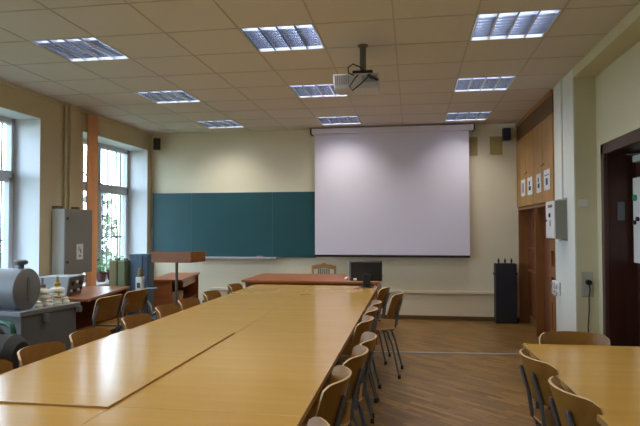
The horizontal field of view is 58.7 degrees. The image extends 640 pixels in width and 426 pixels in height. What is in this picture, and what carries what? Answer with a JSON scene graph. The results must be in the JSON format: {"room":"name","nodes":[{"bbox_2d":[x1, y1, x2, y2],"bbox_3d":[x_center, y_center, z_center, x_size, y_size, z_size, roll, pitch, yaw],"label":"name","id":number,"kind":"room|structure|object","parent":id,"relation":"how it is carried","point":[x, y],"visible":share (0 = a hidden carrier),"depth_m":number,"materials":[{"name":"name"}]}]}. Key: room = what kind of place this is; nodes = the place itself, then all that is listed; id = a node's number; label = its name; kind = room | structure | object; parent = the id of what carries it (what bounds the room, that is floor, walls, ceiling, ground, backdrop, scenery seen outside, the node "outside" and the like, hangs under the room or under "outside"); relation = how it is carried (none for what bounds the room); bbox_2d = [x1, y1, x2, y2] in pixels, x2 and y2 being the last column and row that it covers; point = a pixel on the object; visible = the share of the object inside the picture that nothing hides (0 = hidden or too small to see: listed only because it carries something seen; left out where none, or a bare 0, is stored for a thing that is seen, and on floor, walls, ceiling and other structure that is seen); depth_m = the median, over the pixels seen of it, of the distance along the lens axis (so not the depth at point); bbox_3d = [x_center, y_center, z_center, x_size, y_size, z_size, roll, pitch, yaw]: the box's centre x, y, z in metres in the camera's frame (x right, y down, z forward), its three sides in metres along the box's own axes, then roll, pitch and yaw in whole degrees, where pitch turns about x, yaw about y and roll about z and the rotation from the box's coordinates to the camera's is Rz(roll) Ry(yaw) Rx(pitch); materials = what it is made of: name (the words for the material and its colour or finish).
{"room":"classroom","nodes":[
{"label":"classroom","id":0,"kind":"room"},
{"bbox_2d":[0,84,151,285],"bbox_3d":[-3.923,0.018,3.569,0.420,2.938,11.800,0,-2,9],"label":"wall","id":1,"kind":"structure","parent":0,"point":[51,114],"depth_m":6.84,"materials":[{"name":"yellow paint"}]},
{"bbox_2d":[0,123,2,267],"bbox_3d":[-3.811,-0.061,5.782,0.061,2.212,2.320,0,-2,9],"label":"window pane","id":2,"kind":"object","parent":1,"relation":"in","point":[1,239],"visible":0.06,"depth_m":6.60,"materials":[{"name":"clear glass"}]},
{"bbox_2d":[0,107,40,275],"bbox_3d":[-3.554,-0.089,5.646,0.450,2.060,1.910,0,-2,9],"label":"window","id":3,"kind":"structure","parent":1,"relation":"in","point":[21,176],"depth_m":6.58,"materials":[{"name":"white paint"}]},
{"bbox_2d":[64,102,67,208],"bbox_3d":[-3.130,0.107,6.986,0.035,2.938,0.035,0,-2,9],"label":"trim","id":4,"kind":"structure","parent":1,"relation":"attached to","point":[66,103],"depth_m":6.99,"materials":[{"name":"yellow paint"}]},
{"bbox_2d":[68,104,71,208],"bbox_3d":[-3.116,0.109,7.074,0.035,2.938,0.035,0,-2,9],"label":"trim","id":5,"kind":"structure","parent":1,"relation":"attached to","point":[70,105],"depth_m":7.08,"materials":[{"name":"yellow paint"}]},
{"bbox_2d":[52,206,91,274],"bbox_3d":[-3.051,0.332,7.023,0.201,0.820,0.570,0,-2,9],"label":"upper cabinet","id":6,"kind":"object","parent":1,"relation":"attached to","point":[71,228],"visible":0.96,"depth_m":6.84,"materials":[{"name":"grey metal"}]},
{"bbox_2d":[0,80,152,136],"bbox_3d":[-3.709,-1.427,3.573,0.020,0.041,11.800,0,-2,9],"label":"trim","id":7,"kind":"structure","parent":1,"relation":"attached to","point":[2,82],"depth_m":6.92,"materials":[{"name":"yellow paint"}]},
{"bbox_2d":[80,111,98,285],"bbox_3d":[-3.018,-0.160,7.456,0.135,2.297,0.280,0,-2,9],"label":"curtain","id":8,"kind":"object","parent":1,"relation":"hanging from","point":[92,119],"visible":0.75,"depth_m":7.44,"materials":[{"name":"orange fabric"}]},
{"bbox_2d":[102,149,120,185],"bbox_3d":[-3.305,-0.702,8.955,0.061,0.528,0.552,0,-2,9],"label":"window pane","id":9,"kind":"object","parent":1,"relation":"in","point":[102,149],"depth_m":9.05,"materials":[{"name":"clear glass"}]},
{"bbox_2d":[101,193,121,263],"bbox_3d":[-3.300,0.244,8.950,0.061,1.079,0.601,0,-2,9],"label":"window pane","id":10,"kind":"object","parent":1,"relation":"in","point":[111,236],"depth_m":9.02,"materials":[{"name":"clear glass"}]},
{"bbox_2d":[81,131,147,285],"bbox_3d":[-3.121,-0.018,8.340,0.450,2.060,1.850,0,-2,9],"label":"window","id":11,"kind":"structure","parent":1,"relation":"in","point":[133,192],"depth_m":9.22,"materials":[{"name":"white paint"}]},
{"bbox_2d":[97,259,109,281],"bbox_3d":[-3.093,0.821,8.081,0.409,0.310,0.466,0,-2,9],"label":"potted plant","id":12,"kind":"object","parent":11,"relation":"on","point":[101,274],"visible":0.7,"depth_m":8.03,"materials":[{"name":"green plant"}]},
{"bbox_2d":[97,255,123,279],"bbox_3d":[-3.102,0.805,8.445,0.472,0.361,0.445,-2,-2,43],"label":"potted plant","id":13,"kind":"object","parent":11,"relation":"on","point":[107,271],"visible":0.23,"depth_m":8.37,"materials":[{"name":"green plant"}]},
{"bbox_2d":[117,123,518,317],"bbox_3d":[0.214,0.004,8.983,7.230,3.238,0.200,0,-2,9],"label":"wall","id":14,"kind":"structure","parent":0,"point":[282,160],"depth_m":8.94,"materials":[{"name":"beige paint"}]},
{"bbox_2d":[153,138,159,149],"bbox_3d":[-2.647,-1.111,9.239,0.110,0.180,0.196,0,-2,-16],"label":"wall speaker","id":15,"kind":"object","parent":14,"relation":"attached to","point":[156,141],"visible":1,"depth_m":9.14,"materials":[{"name":"black plastic"}]},
{"bbox_2d":[152,192,315,258],"bbox_3d":[-1.408,0.197,9.072,2.703,1.049,0.130,0,-2,9],"label":"chalkboard","id":16,"kind":"object","parent":14,"relation":"attached to","point":[239,225],"visible":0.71,"depth_m":9.08,"materials":[{"name":"blue paint"}]},
{"bbox_2d":[206,257,276,258],"bbox_3d":[-1.384,0.706,9.033,1.430,0.029,0.088,0,-2,9],"label":"chalk tray","id":17,"kind":"object","parent":16,"relation":"on","point":[206,257],"depth_m":8.95,"materials":[{"name":"silver metal"}]},
{"bbox_2d":[210,287,493,294],"bbox_3d":[0.410,1.205,8.800,4.400,0.055,0.036,0,-2,9],"label":"trim","id":18,"kind":"structure","parent":14,"relation":"attached to","point":[211,288],"depth_m":8.57,"materials":[{"name":"beige paint"}]},
{"bbox_2d":[310,124,474,257],"bbox_3d":[1.080,-0.320,8.643,2.468,1.978,0.172,0,-2,9],"label":"projection screen","id":19,"kind":"object","parent":14,"relation":"attached to","point":[391,191],"visible":1,"depth_m":8.60,"materials":[{"name":"white fabric"}]},
{"bbox_2d":[383,315,518,321],"bbox_3d":[0.081,1.590,8.851,5.790,0.060,0.020,0,-2,9],"label":"baseboard","id":20,"kind":"structure","parent":14,"relation":"attached to","point":[424,317],"depth_m":8.55,"materials":[{"name":"brown"}]},
{"bbox_2d":[469,137,477,155],"bbox_3d":[2.276,-1.003,8.567,0.185,0.280,0.018,0,-2,9],"label":"air vent","id":21,"kind":"object","parent":14,"relation":"in","point":[473,145],"visible":0.65,"depth_m":8.56,"materials":[{"name":"brown metal"}]},
{"bbox_2d":[490,136,502,154],"bbox_3d":[2.633,-1.007,8.510,0.180,0.275,0.018,0,-2,9],"label":"air vent","id":22,"kind":"object","parent":14,"relation":"in","point":[496,141],"visible":0.98,"depth_m":8.50,"materials":[{"name":"brown"}]},
{"bbox_2d":[502,128,510,140],"bbox_3d":[2.746,-1.153,8.395,0.110,0.180,0.196,0,-2,9],"label":"wall speaker","id":23,"kind":"object","parent":14,"relation":"attached to","point":[506,132],"visible":1,"depth_m":8.30,"materials":[{"name":"black plastic"}]},
{"bbox_2d":[0,0,639,133],"bbox_3d":[-0.742,-1.619,3.100,7.230,0.303,12.200,0,-2,9],"label":"ceiling","id":24,"kind":"structure","parent":0,"point":[419,50],"depth_m":5.16,"materials":[{"name":"tile"}]},
{"bbox_2d":[30,38,129,61],"bbox_3d":[-2.071,-1.473,4.959,0.594,0.114,0.594,0,-2,9],"label":"ceiling light","id":25,"kind":"object","parent":24,"relation":"attached to","point":[81,49],"visible":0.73,"depth_m":4.97,"materials":[{"name":"white metal"}]},
{"bbox_2d":[134,90,200,102],"bbox_3d":[-1.785,-1.427,6.736,0.594,0.114,0.594,0,-2,9],"label":"ceiling light","id":26,"kind":"object","parent":24,"relation":"attached to","point":[181,96],"visible":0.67,"depth_m":6.75,"materials":[{"name":"white metal"}]},
{"bbox_2d":[196,120,242,127],"bbox_3d":[-1.499,-1.380,8.512,0.594,0.114,0.594,0,-2,9],"label":"ceiling light","id":27,"kind":"object","parent":24,"relation":"attached to","point":[228,123],"visible":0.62,"depth_m":8.54,"materials":[{"name":"white metal"}]},
{"bbox_2d":[239,25,323,51],"bbox_3d":[-0.294,-1.484,4.673,0.594,0.114,0.594,0,-2,9],"label":"ceiling light","id":28,"kind":"object","parent":24,"relation":"attached to","point":[299,37],"visible":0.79,"depth_m":4.68,"materials":[{"name":"white metal"}]},
{"bbox_2d":[289,84,347,97],"bbox_3d":[-0.008,-1.438,6.450,0.594,0.114,0.594,0,-2,9],"label":"ceiling light","id":29,"kind":"object","parent":24,"relation":"attached to","point":[324,90],"visible":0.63,"depth_m":6.48,"materials":[{"name":"white metal"}]},
{"bbox_2d":[317,116,360,124],"bbox_3d":[0.278,-1.391,8.226,0.594,0.114,0.594,0,-2,9],"label":"ceiling light","id":30,"kind":"object","parent":24,"relation":"attached to","point":[349,119],"visible":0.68,"depth_m":8.27,"materials":[{"name":"white metal"}]},
{"bbox_2d":[333,44,380,94],"bbox_3d":[0.320,-1.212,4.877,0.385,0.426,0.385,0,-2,9],"label":"projector","id":31,"kind":"object","parent":24,"relation":"hanging from","point":[362,81],"visible":1,"depth_m":4.75,"materials":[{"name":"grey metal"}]},
{"bbox_2d":[335,75,348,84],"bbox_3d":[0.183,-1.108,4.744,0.119,0.070,0.011,0,-2,9],"label":"vent","id":32,"kind":"object","parent":31,"relation":"attached to","point":[339,79],"depth_m":4.74,"materials":[{"name":"grey plastic"}]},
{"bbox_2d":[445,112,490,120],"bbox_3d":[2.055,-1.402,7.941,0.594,0.114,0.594,0,-2,9],"label":"ceiling light","id":33,"kind":"object","parent":24,"relation":"attached to","point":[469,115],"visible":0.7,"depth_m":7.98,"materials":[{"name":"white metal"}]},
{"bbox_2d":[454,76,515,91],"bbox_3d":[1.769,-1.448,6.164,0.594,0.114,0.594,0,-2,9],"label":"ceiling light","id":34,"kind":"object","parent":24,"relation":"attached to","point":[489,83],"visible":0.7,"depth_m":6.18,"materials":[{"name":"white metal"}]},
{"bbox_2d":[470,10,561,40],"bbox_3d":[1.483,-1.495,4.388,0.594,0.114,0.594,0,-2,9],"label":"ceiling light","id":35,"kind":"object","parent":24,"relation":"attached to","point":[532,24],"visible":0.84,"depth_m":4.39,"materials":[{"name":"white metal"}]},
{"bbox_2d":[330,319,547,425],"bbox_3d":[-0.720,1.520,3.116,7.230,0.100,12.000,0,-2,9],"label":"floor","id":36,"kind":"structure","parent":0,"point":[432,389],"depth_m":5.27,"materials":[{"name":"brown wood"}]},
{"bbox_2d":[0,359,13,373],"bbox_3d":[-1.367,1.069,2.502,0.466,0.771,0.398,0,-2,9],"label":"chair","id":37,"kind":"object","parent":36,"relation":"on","point":[5,366],"visible":0.22,"depth_m":2.70,"materials":[{"name":"brown wood"}]},
{"bbox_2d":[0,319,16,333],"bbox_3d":[-2.322,1.107,3.898,0.602,0.772,0.120,-1,-2,19],"label":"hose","id":38,"kind":"object","parent":36,"relation":"on","point":[11,326],"visible":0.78,"depth_m":3.81,"materials":[{"name":"teal paint"}]},
{"bbox_2d":[0,260,81,349],"bbox_3d":[-2.473,0.917,4.355,1.128,1.137,0.649,0,-2,9],"label":"transformer","id":39,"kind":"object","parent":36,"relation":"on","point":[23,302],"visible":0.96,"depth_m":4.16,"materials":[{"name":"grey metal"}]},
{"bbox_2d":[17,341,66,366],"bbox_3d":[-1.298,1.080,2.933,0.466,0.771,0.398,0,-2,7],"label":"chair","id":40,"kind":"object","parent":36,"relation":"on","point":[33,353],"visible":0.22,"depth_m":3.03,"materials":[{"name":"brown wood"}]},
{"bbox_2d":[0,403,107,425],"bbox_3d":[-1.261,1.065,1.399,0.730,0.720,1.516,0,-2,9],"label":"table","id":41,"kind":"object","parent":36,"relation":"on","point":[10,414],"visible":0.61,"depth_m":2.03,"materials":[{"name":"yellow wood"}]},
{"bbox_2d":[46,286,129,334],"bbox_3d":[-2.501,1.173,5.787,0.750,0.740,1.170,0,-2,0],"label":"side table","id":42,"kind":"object","parent":36,"relation":"on","point":[88,296],"visible":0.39,"depth_m":6.33,"materials":[{"name":"brown wood"}]},
{"bbox_2d":[39,274,83,296],"bbox_3d":[-2.516,0.701,5.523,0.348,0.190,0.280,0,-2,5],"label":"instrument","id":43,"kind":"object","parent":42,"relation":"on","point":[73,283],"visible":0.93,"depth_m":5.40,"materials":[{"name":"grey metal"}]},
{"bbox_2d":[109,258,120,285],"bbox_3d":[-2.451,1.059,6.882,0.103,1.026,0.220,0,-2,9],"label":"metal canister","id":44,"kind":"object","parent":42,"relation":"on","point":[113,265],"visible":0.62,"depth_m":6.78,"materials":[{"name":"green paint"}]},
{"bbox_2d":[69,327,110,348],"bbox_3d":[-1.229,1.091,3.364,0.466,0.771,0.398,0,-2,11],"label":"chair","id":45,"kind":"object","parent":36,"relation":"on","point":[78,338],"visible":0.19,"depth_m":3.47,"materials":[{"name":"brown wood"}]},
{"bbox_2d":[76,294,122,333],"bbox_3d":[-2.111,1.143,5.254,0.466,0.771,0.398,-1,-2,15],"label":"chair","id":46,"kind":"object","parent":36,"relation":"on","point":[109,307],"visible":0.52,"depth_m":5.19,"materials":[{"name":"brown wood"}]},
{"bbox_2d":[0,329,234,408],"bbox_3d":[-1.020,1.100,2.897,0.730,0.728,1.518,0,-2,9],"label":"table","id":47,"kind":"object","parent":36,"relation":"on","point":[101,373],"visible":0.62,"depth_m":2.65,"materials":[{"name":"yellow wood"}]},
{"bbox_2d":[91,288,147,332],"bbox_3d":[-2.019,1.156,5.753,0.466,0.771,0.398,-1,-2,17],"label":"chair","id":48,"kind":"object","parent":36,"relation":"on","point":[136,300],"visible":0.6,"depth_m":5.65,"materials":[{"name":"brown wood"}]},
{"bbox_2d":[118,258,128,315],"bbox_3d":[-2.345,1.059,6.865,0.098,1.026,0.220,0,-2,9],"label":"metal canister","id":49,"kind":"object","parent":36,"relation":"on","point":[123,265],"visible":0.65,"depth_m":6.77,"materials":[{"name":"green paint"}]},
{"bbox_2d":[121,313,151,330],"bbox_3d":[-1.134,1.107,3.953,0.466,0.771,0.398,0,-2,9],"label":"chair","id":50,"kind":"object","parent":36,"relation":"on","point":[135,320],"visible":0.12,"depth_m":4.07,"materials":[{"name":"brown wood"}]},
{"bbox_2d":[129,254,153,314],"bbox_3d":[-2.161,1.034,6.882,0.245,1.075,0.168,0,-2,9],"label":"base cabinet","id":51,"kind":"object","parent":36,"relation":"on","point":[136,261],"visible":0.39,"depth_m":6.82,"materials":[{"name":"grey paint"}]},
{"bbox_2d":[136,268,157,320],"bbox_3d":[-1.966,1.101,6.570,0.308,0.925,0.240,0,-2,9],"label":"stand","id":52,"kind":"object","parent":36,"relation":"on","point":[139,279],"visible":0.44,"depth_m":6.54,"materials":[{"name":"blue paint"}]},
{"bbox_2d":[155,304,179,319],"bbox_3d":[-1.052,1.120,4.463,0.466,0.771,0.398,0,-2,7],"label":"chair","id":53,"kind":"object","parent":36,"relation":"on","point":[162,311],"visible":0.15,"depth_m":4.58,"materials":[{"name":"brown wood"}]},
{"bbox_2d":[154,272,199,315],"bbox_3d":[-1.989,1.232,7.850,0.435,0.730,1.200,0,-2,-1],"label":"desk","id":54,"kind":"object","parent":36,"relation":"on","point":[188,282],"visible":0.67,"depth_m":7.59,"materials":[{"name":"red wood"}]},
{"bbox_2d":[172,291,182,303],"bbox_3d":[-1.861,1.093,7.404,0.124,0.152,0.180,0,-2,-1],"label":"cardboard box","id":55,"kind":"object","parent":54,"relation":"on","point":[180,293],"visible":0.61,"depth_m":7.32,"materials":[{"name":"brown"}]},
{"bbox_2d":[183,294,196,298],"bbox_3d":[-1.997,1.189,7.848,0.360,0.016,1.125,0,-2,-1],"label":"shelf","id":56,"kind":"object","parent":54,"relation":"attached to","point":[184,295],"depth_m":8.21,"materials":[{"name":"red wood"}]},
{"bbox_2d":[152,251,205,305],"bbox_3d":[-1.632,1.004,6.579,0.552,1.118,0.320,0,-2,9],"label":"rostrum","id":57,"kind":"object","parent":36,"relation":"on","point":[157,256],"visible":0.73,"depth_m":6.49,"materials":[{"name":"brown wood"}]},
{"bbox_2d":[178,298,199,310],"bbox_3d":[-0.984,1.131,4.887,0.466,0.771,0.398,0,-2,10],"label":"chair","id":58,"kind":"object","parent":36,"relation":"on","point":[185,303],"visible":0.1,"depth_m":5.01,"materials":[{"name":"brown wood"}]},
{"bbox_2d":[81,407,301,425],"bbox_3d":[-0.540,1.061,1.298,0.722,0.720,1.546,0,-2,9],"label":"table","id":59,"kind":"object","parent":36,"relation":"on","point":[114,416],"visible":1,"depth_m":1.99,"materials":[{"name":"brown wood"}]},
{"bbox_2d":[132,301,286,332],"bbox_3d":[-0.777,1.144,4.404,0.730,0.720,1.534,0,-2,9],"label":"table","id":60,"kind":"object","parent":36,"relation":"on","point":[210,316],"visible":0.38,"depth_m":4.25,"materials":[{"name":"brown wood"}]},
{"bbox_2d":[202,290,220,302],"bbox_3d":[-0.891,1.146,5.463,0.466,0.771,0.398,0,-2,9],"label":"chair","id":61,"kind":"object","parent":36,"relation":"on","point":[208,295],"visible":0.2,"depth_m":5.58,"materials":[{"name":"brown wood"}]},
{"bbox_2d":[113,333,348,422],"bbox_3d":[-0.297,1.100,2.811,0.722,0.720,1.518,0,-2,9],"label":"table","id":62,"kind":"object","parent":36,"relation":"on","point":[250,373],"visible":0.79,"depth_m":2.54,"materials":[{"name":"brown wood"}]},
{"bbox_2d":[227,283,242,293],"bbox_3d":[-0.773,1.165,6.194,0.466,0.771,0.398,0,-2,9],"label":"chair","id":63,"kind":"object","parent":36,"relation":"on","point":[234,287],"visible":0.17,"depth_m":6.32,"materials":[{"name":"brown wood"}]},
{"bbox_2d":[210,284,314,301],"bbox_3d":[-0.533,1.183,5.920,0.730,0.720,1.534,0,-2,9],"label":"table","id":64,"kind":"object","parent":36,"relation":"on","point":[257,292],"visible":0.41,"depth_m":5.79,"materials":[{"name":"brown wood"}]},
{"bbox_2d":[237,302,367,364],"bbox_3d":[-0.054,1.140,4.319,0.722,0.720,1.534,0,-2,9],"label":"table","id":65,"kind":"object","parent":36,"relation":"on","point":[303,318],"visible":0.68,"depth_m":4.14,"materials":[{"name":"brown wood"}]},
{"bbox_2d":[241,273,382,344],"bbox_3d":[-0.053,1.205,7.356,1.675,0.750,1.055,0,-2,9],"label":"desk","id":66,"kind":"object","parent":36,"relation":"on","point":[265,278],"visible":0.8,"depth_m":7.02,"materials":[{"name":"red wood"}]},
{"bbox_2d":[307,417,329,425],"bbox_3d":[-0.198,1.046,1.727,0.466,0.771,0.398,0,-2,9],"label":"chair","id":67,"kind":"object","parent":36,"relation":"on","point":[314,421],"visible":1,"depth_m":1.85,"materials":[{"name":"brown wood"}]},
{"bbox_2d":[312,263,335,273],"bbox_3d":[0.026,1.160,8.054,0.380,0.878,0.426,0,-2,9],"label":"wooden chair","id":68,"kind":"object","parent":36,"relation":"on","point":[327,267],"visible":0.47,"depth_m":8.25,"materials":[{"name":"brown wood"}]},
{"bbox_2d":[315,365,351,425],"bbox_3d":[-0.097,1.064,2.426,0.466,0.771,0.398,0,-2,8],"label":"chair","id":69,"kind":"object","parent":36,"relation":"on","point":[332,401],"visible":0.97,"depth_m":2.30,"materials":[{"name":"brown wood"}]},
{"bbox_2d":[289,285,377,320],"bbox_3d":[0.187,1.179,5.819,0.722,0.720,1.504,0,-2,9],"label":"table","id":70,"kind":"object","parent":36,"relation":"on","point":[318,293],"visible":0.53,"depth_m":5.69,"materials":[{"name":"brown wood"}]},
{"bbox_2d":[349,260,381,287],"bbox_3d":[0.512,0.685,6.404,0.370,0.298,0.170,0,-2,9],"label":"monitor","id":71,"kind":"object","parent":70,"relation":"on","point":[366,271],"visible":1,"depth_m":6.40,"materials":[{"name":"black plastic"}]},
{"bbox_2d":[301,345,368,425],"bbox_3d":[0.014,1.076,2.884,0.466,0.771,0.398,0,-2,11],"label":"chair","id":72,"kind":"object","parent":36,"relation":"on","point":[357,363],"visible":0.54,"depth_m":2.77,"materials":[{"name":"brown wood"}]},
{"bbox_2d":[316,331,376,425],"bbox_3d":[0.095,1.086,3.261,0.466,0.771,0.398,0,-2,8],"label":"chair","id":73,"kind":"object","parent":36,"relation":"on","point":[368,339],"visible":0.34,"depth_m":3.16,"materials":[{"name":"brown wood"}]},
{"bbox_2d":[326,306,377,417],"bbox_3d":[0.215,1.115,4.374,0.466,0.771,0.398,0,-2,9],"label":"chair","id":74,"kind":"object","parent":36,"relation":"on","point":[371,310],"visible":0.28,"depth_m":4.30,"materials":[{"name":"brown wood"}]},
{"bbox_2d":[331,315,373,425],"bbox_3d":[0.138,1.103,3.907,0.466,0.771,0.398,0,-2,11],"label":"chair","id":75,"kind":"object","parent":36,"relation":"on","point":[365,325],"visible":0.23,"depth_m":3.76,"materials":[{"name":"brown wood"}]},
{"bbox_2d":[328,300,381,401],"bbox_3d":[0.286,1.125,4.768,0.466,0.771,0.398,0,-2,9],"label":"chair","id":76,"kind":"object","parent":36,"relation":"on","point":[376,303],"visible":0.27,"depth_m":4.66,"materials":[{"name":"brown wood"}]},
{"bbox_2d":[345,285,390,364],"bbox_3d":[0.511,1.158,6.000,0.466,0.771,0.398,0,-2,13],"label":"chair","id":77,"kind":"object","parent":36,"relation":"on","point":[383,294],"visible":0.48,"depth_m":5.87,"materials":[{"name":"brown wood"}]},
{"bbox_2d":[376,291,403,378],"bbox_3d":[0.570,1.143,5.461,0.466,0.771,0.398,0,-2,12],"label":"chair","id":78,"kind":"object","parent":36,"relation":"on","point":[396,299],"visible":0.72,"depth_m":5.33,"materials":[{"name":"brown wood"}]},
{"bbox_2d":[374,351,519,354],"bbox_3d":[0.702,1.546,6.321,3.775,0.012,0.040,0,-2,5],"label":"trim","id":79,"kind":"structure","parent":36,"relation":"on","point":[374,351],"depth_m":6.25,"materials":[{"name":"silver metal"}]},
{"bbox_2d":[493,258,517,323],"bbox_3d":[2.705,1.130,8.309,0.336,0.940,0.180,0,-2,9],"label":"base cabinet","id":80,"kind":"object","parent":36,"relation":"on","point":[505,274],"visible":1,"depth_m":8.22,"materials":[{"name":"black paint"}]},
{"bbox_2d":[515,89,556,336],"bbox_3d":[2.998,0.108,7.321,0.532,2.930,2.186,0,-2,9],"label":"tall cabinet","id":81,"kind":"object","parent":36,"relation":"on","point":[535,129],"visible":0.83,"depth_m":7.27,"materials":[{"name":"brown wood"}]},
{"bbox_2d":[521,179,524,196],"bbox_3d":[2.840,-0.350,7.957,0.004,0.230,0.270,0,-2,9],"label":"paper notice","id":82,"kind":"object","parent":81,"relation":"attached to","point":[522,181],"visible":1,"depth_m":7.96,"materials":[{"name":"white paper"}]},
{"bbox_2d":[527,176,531,194],"bbox_3d":[2.768,-0.356,7.507,0.004,0.230,0.300,0,-2,9],"label":"paper notice","id":83,"kind":"object","parent":81,"relation":"attached to","point":[529,180],"visible":1,"depth_m":7.52,"materials":[{"name":"white paper"}]},
{"bbox_2d":[536,173,540,192],"bbox_3d":[2.683,-0.365,6.984,0.004,0.230,0.240,0,-2,9],"label":"paper notice","id":84,"kind":"object","parent":81,"relation":"attached to","point":[538,176],"visible":1,"depth_m":6.99,"materials":[{"name":"white paper"}]},
{"bbox_2d":[544,168,549,190],"bbox_3d":[2.616,-0.384,6.565,0.004,0.235,0.290,0,-2,9],"label":"paper notice","id":85,"kind":"object","parent":81,"relation":"attached to","point":[546,172],"visible":1,"depth_m":6.53,"materials":[{"name":"white paper"}]},
{"bbox_2d":[519,348,563,425],"bbox_3d":[1.212,1.070,2.742,0.466,0.771,0.398,0,-2,1],"label":"chair","id":86,"kind":"object","parent":36,"relation":"on","point":[535,373],"visible":0.7,"depth_m":2.67,"materials":[{"name":"brown wood"}]},
{"bbox_2d":[539,331,610,408],"bbox_3d":[1.442,1.080,3.143,0.398,0.771,0.466,0,-2,11],"label":"chair","id":87,"kind":"object","parent":36,"relation":"on","point":[556,337],"visible":0.09,"depth_m":3.35,"materials":[{"name":"brown wood"}]},
{"bbox_2d":[548,376,603,425],"bbox_3d":[1.139,1.056,2.197,0.466,0.771,0.398,0,-2,1],"label":"chair","id":88,"kind":"object","parent":36,"relation":"on","point":[568,409],"visible":0.98,"depth_m":2.12,"materials":[{"name":"brown wood"}]},
{"bbox_2d":[523,343,639,425],"bbox_3d":[1.437,1.088,2.471,0.760,0.720,1.490,0,-2,8],"label":"table","id":89,"kind":"object","parent":36,"relation":"on","point":[608,376],"visible":0.86,"depth_m":2.56,"materials":[{"name":"brown wood"}]},
{"bbox_3d":[-2.033,1.258,3.435,0.400,0.445,0.300,0,-2,9],"label":"stool","id":90,"kind":"object","parent":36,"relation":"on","visible":0},
{"bbox_2d":[0,326,28,368],"bbox_3d":[-2.034,0.851,3.446,0.480,0.365,0.310,0,-2,4],"label":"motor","id":91,"kind":"object","parent":90,"relation":"on","point":[10,344],"visible":0.4,"depth_m":3.37,"materials":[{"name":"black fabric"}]},
{"bbox_2d":[553,69,577,331],"bbox_3d":[2.831,0.066,5.851,0.605,2.938,0.767,0,-2,9],"label":"wall pillar","id":92,"kind":"structure","parent":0,"point":[566,252],"depth_m":5.79,"materials":[{"name":"white paint"}]},
{"bbox_2d":[552,280,560,295],"bbox_3d":[2.551,0.807,6.154,0.052,0.153,0.200,0,-2,9],"label":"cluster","id":93,"kind":"object","parent":92,"relation":"attached to","point":[556,285],"visible":1,"depth_m":6.08,"materials":[{"name":"white plastic"}]},
{"bbox_2d":[545,198,567,240],"bbox_3d":[2.474,0.071,5.978,0.141,0.445,0.370,0,-2,9],"label":"box","id":94,"kind":"object","parent":92,"relation":"attached to","point":[556,210],"visible":1,"depth_m":5.81,"materials":[{"name":"grey metal"}]},
{"bbox_2d":[560,79,562,199],"bbox_3d":[2.525,-0.761,5.946,0.018,1.278,0.018,-1,-2,32],"label":"trim","id":95,"kind":"structure","parent":92,"relation":"attached to","point":[561,129],"depth_m":5.94,"materials":[{"name":"white paint"}]},
{"bbox_2d":[581,272,592,296],"bbox_3d":[2.568,0.688,5.478,0.102,0.231,0.014,0,-2,9],"label":"wall socket","id":96,"kind":"object","parent":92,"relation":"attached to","point":[585,276],"visible":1,"depth_m":5.47,"materials":[{"name":"grey plastic"}]},
{"bbox_2d":[585,280,591,332],"bbox_3d":[2.521,1.080,5.430,0.178,0.884,0.062,0,-2,-12],"label":"power cable","id":97,"kind":"object","parent":96,"relation":"hanging from","point":[588,282],"visible":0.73,"depth_m":5.44,"materials":[{"name":"black plastic"}]},
{"bbox_2d":[595,41,639,334],"bbox_3d":[2.502,-0.022,2.536,0.600,2.938,11.800,0,-2,9],"label":"wall","id":98,"kind":"structure","parent":0,"point":[617,87],"depth_m":4.99,"materials":[{"name":"paint"}]},
{"bbox_2d":[574,77,598,333],"bbox_3d":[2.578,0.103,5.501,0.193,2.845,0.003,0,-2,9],"label":"wall pillar","id":99,"kind":"structure","parent":98,"relation":"attached to","point":[584,88],"depth_m":5.51,"materials":[{"name":"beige paint"}]},
{"bbox_2d":[579,200,587,206],"bbox_3d":[2.546,-0.094,5.504,0.080,0.070,0.012,0,-2,9],"label":"light switch","id":100,"kind":"object","parent":99,"relation":"attached to","point":[582,203],"visible":1,"depth_m":5.50,"materials":[{"name":"white plastic"}]},
{"bbox_2d":[573,2,639,77],"bbox_3d":[1.867,-1.479,1.179,0.205,0.093,8.843,0,-2,9],"label":"beam","id":101,"kind":"structure","parent":98,"relation":"attached to","point":[626,33],"depth_m":4.64,"materials":[{"name":"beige paint"}]},
{"bbox_2d":[600,128,639,345],"bbox_3d":[2.699,0.426,4.742,0.318,2.160,1.090,0,-2,9],"label":"door","id":102,"kind":"structure","parent":98,"relation":"in","point":[620,274],"depth_m":5.21,"materials":[{"name":"brown wood"}]},
{"bbox_2d":[626,153,639,162],"bbox_3d":[2.786,-0.495,5.048,0.134,0.077,0.305,0,-2,9],"label":"door closer","id":103,"kind":"object","parent":102,"relation":"attached to","point":[635,156],"depth_m":5.05,"materials":[{"name":"grey metal"}]},
{"label":"outside","id":104,"kind":"structure","parent":0,"visible":0},
{"bbox_2d":[1,252,116,273],"bbox_3d":[-28.820,3.598,24.809,55.170,0.200,80.000,0,-2,9],"label":"ground","id":105,"kind":"structure","parent":104,"point":[113,257],"depth_m":52.84,"materials":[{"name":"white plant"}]},
{"bbox_2d":[83,171,115,272],"bbox_3d":[-8.358,0.802,19.089,3.112,5.024,3.051,0,-2,9],"label":"tree","id":106,"kind":"object","parent":105,"relation":"on","point":[104,194],"visible":0.02,"depth_m":19.56,"materials":[{"name":"green plant"}]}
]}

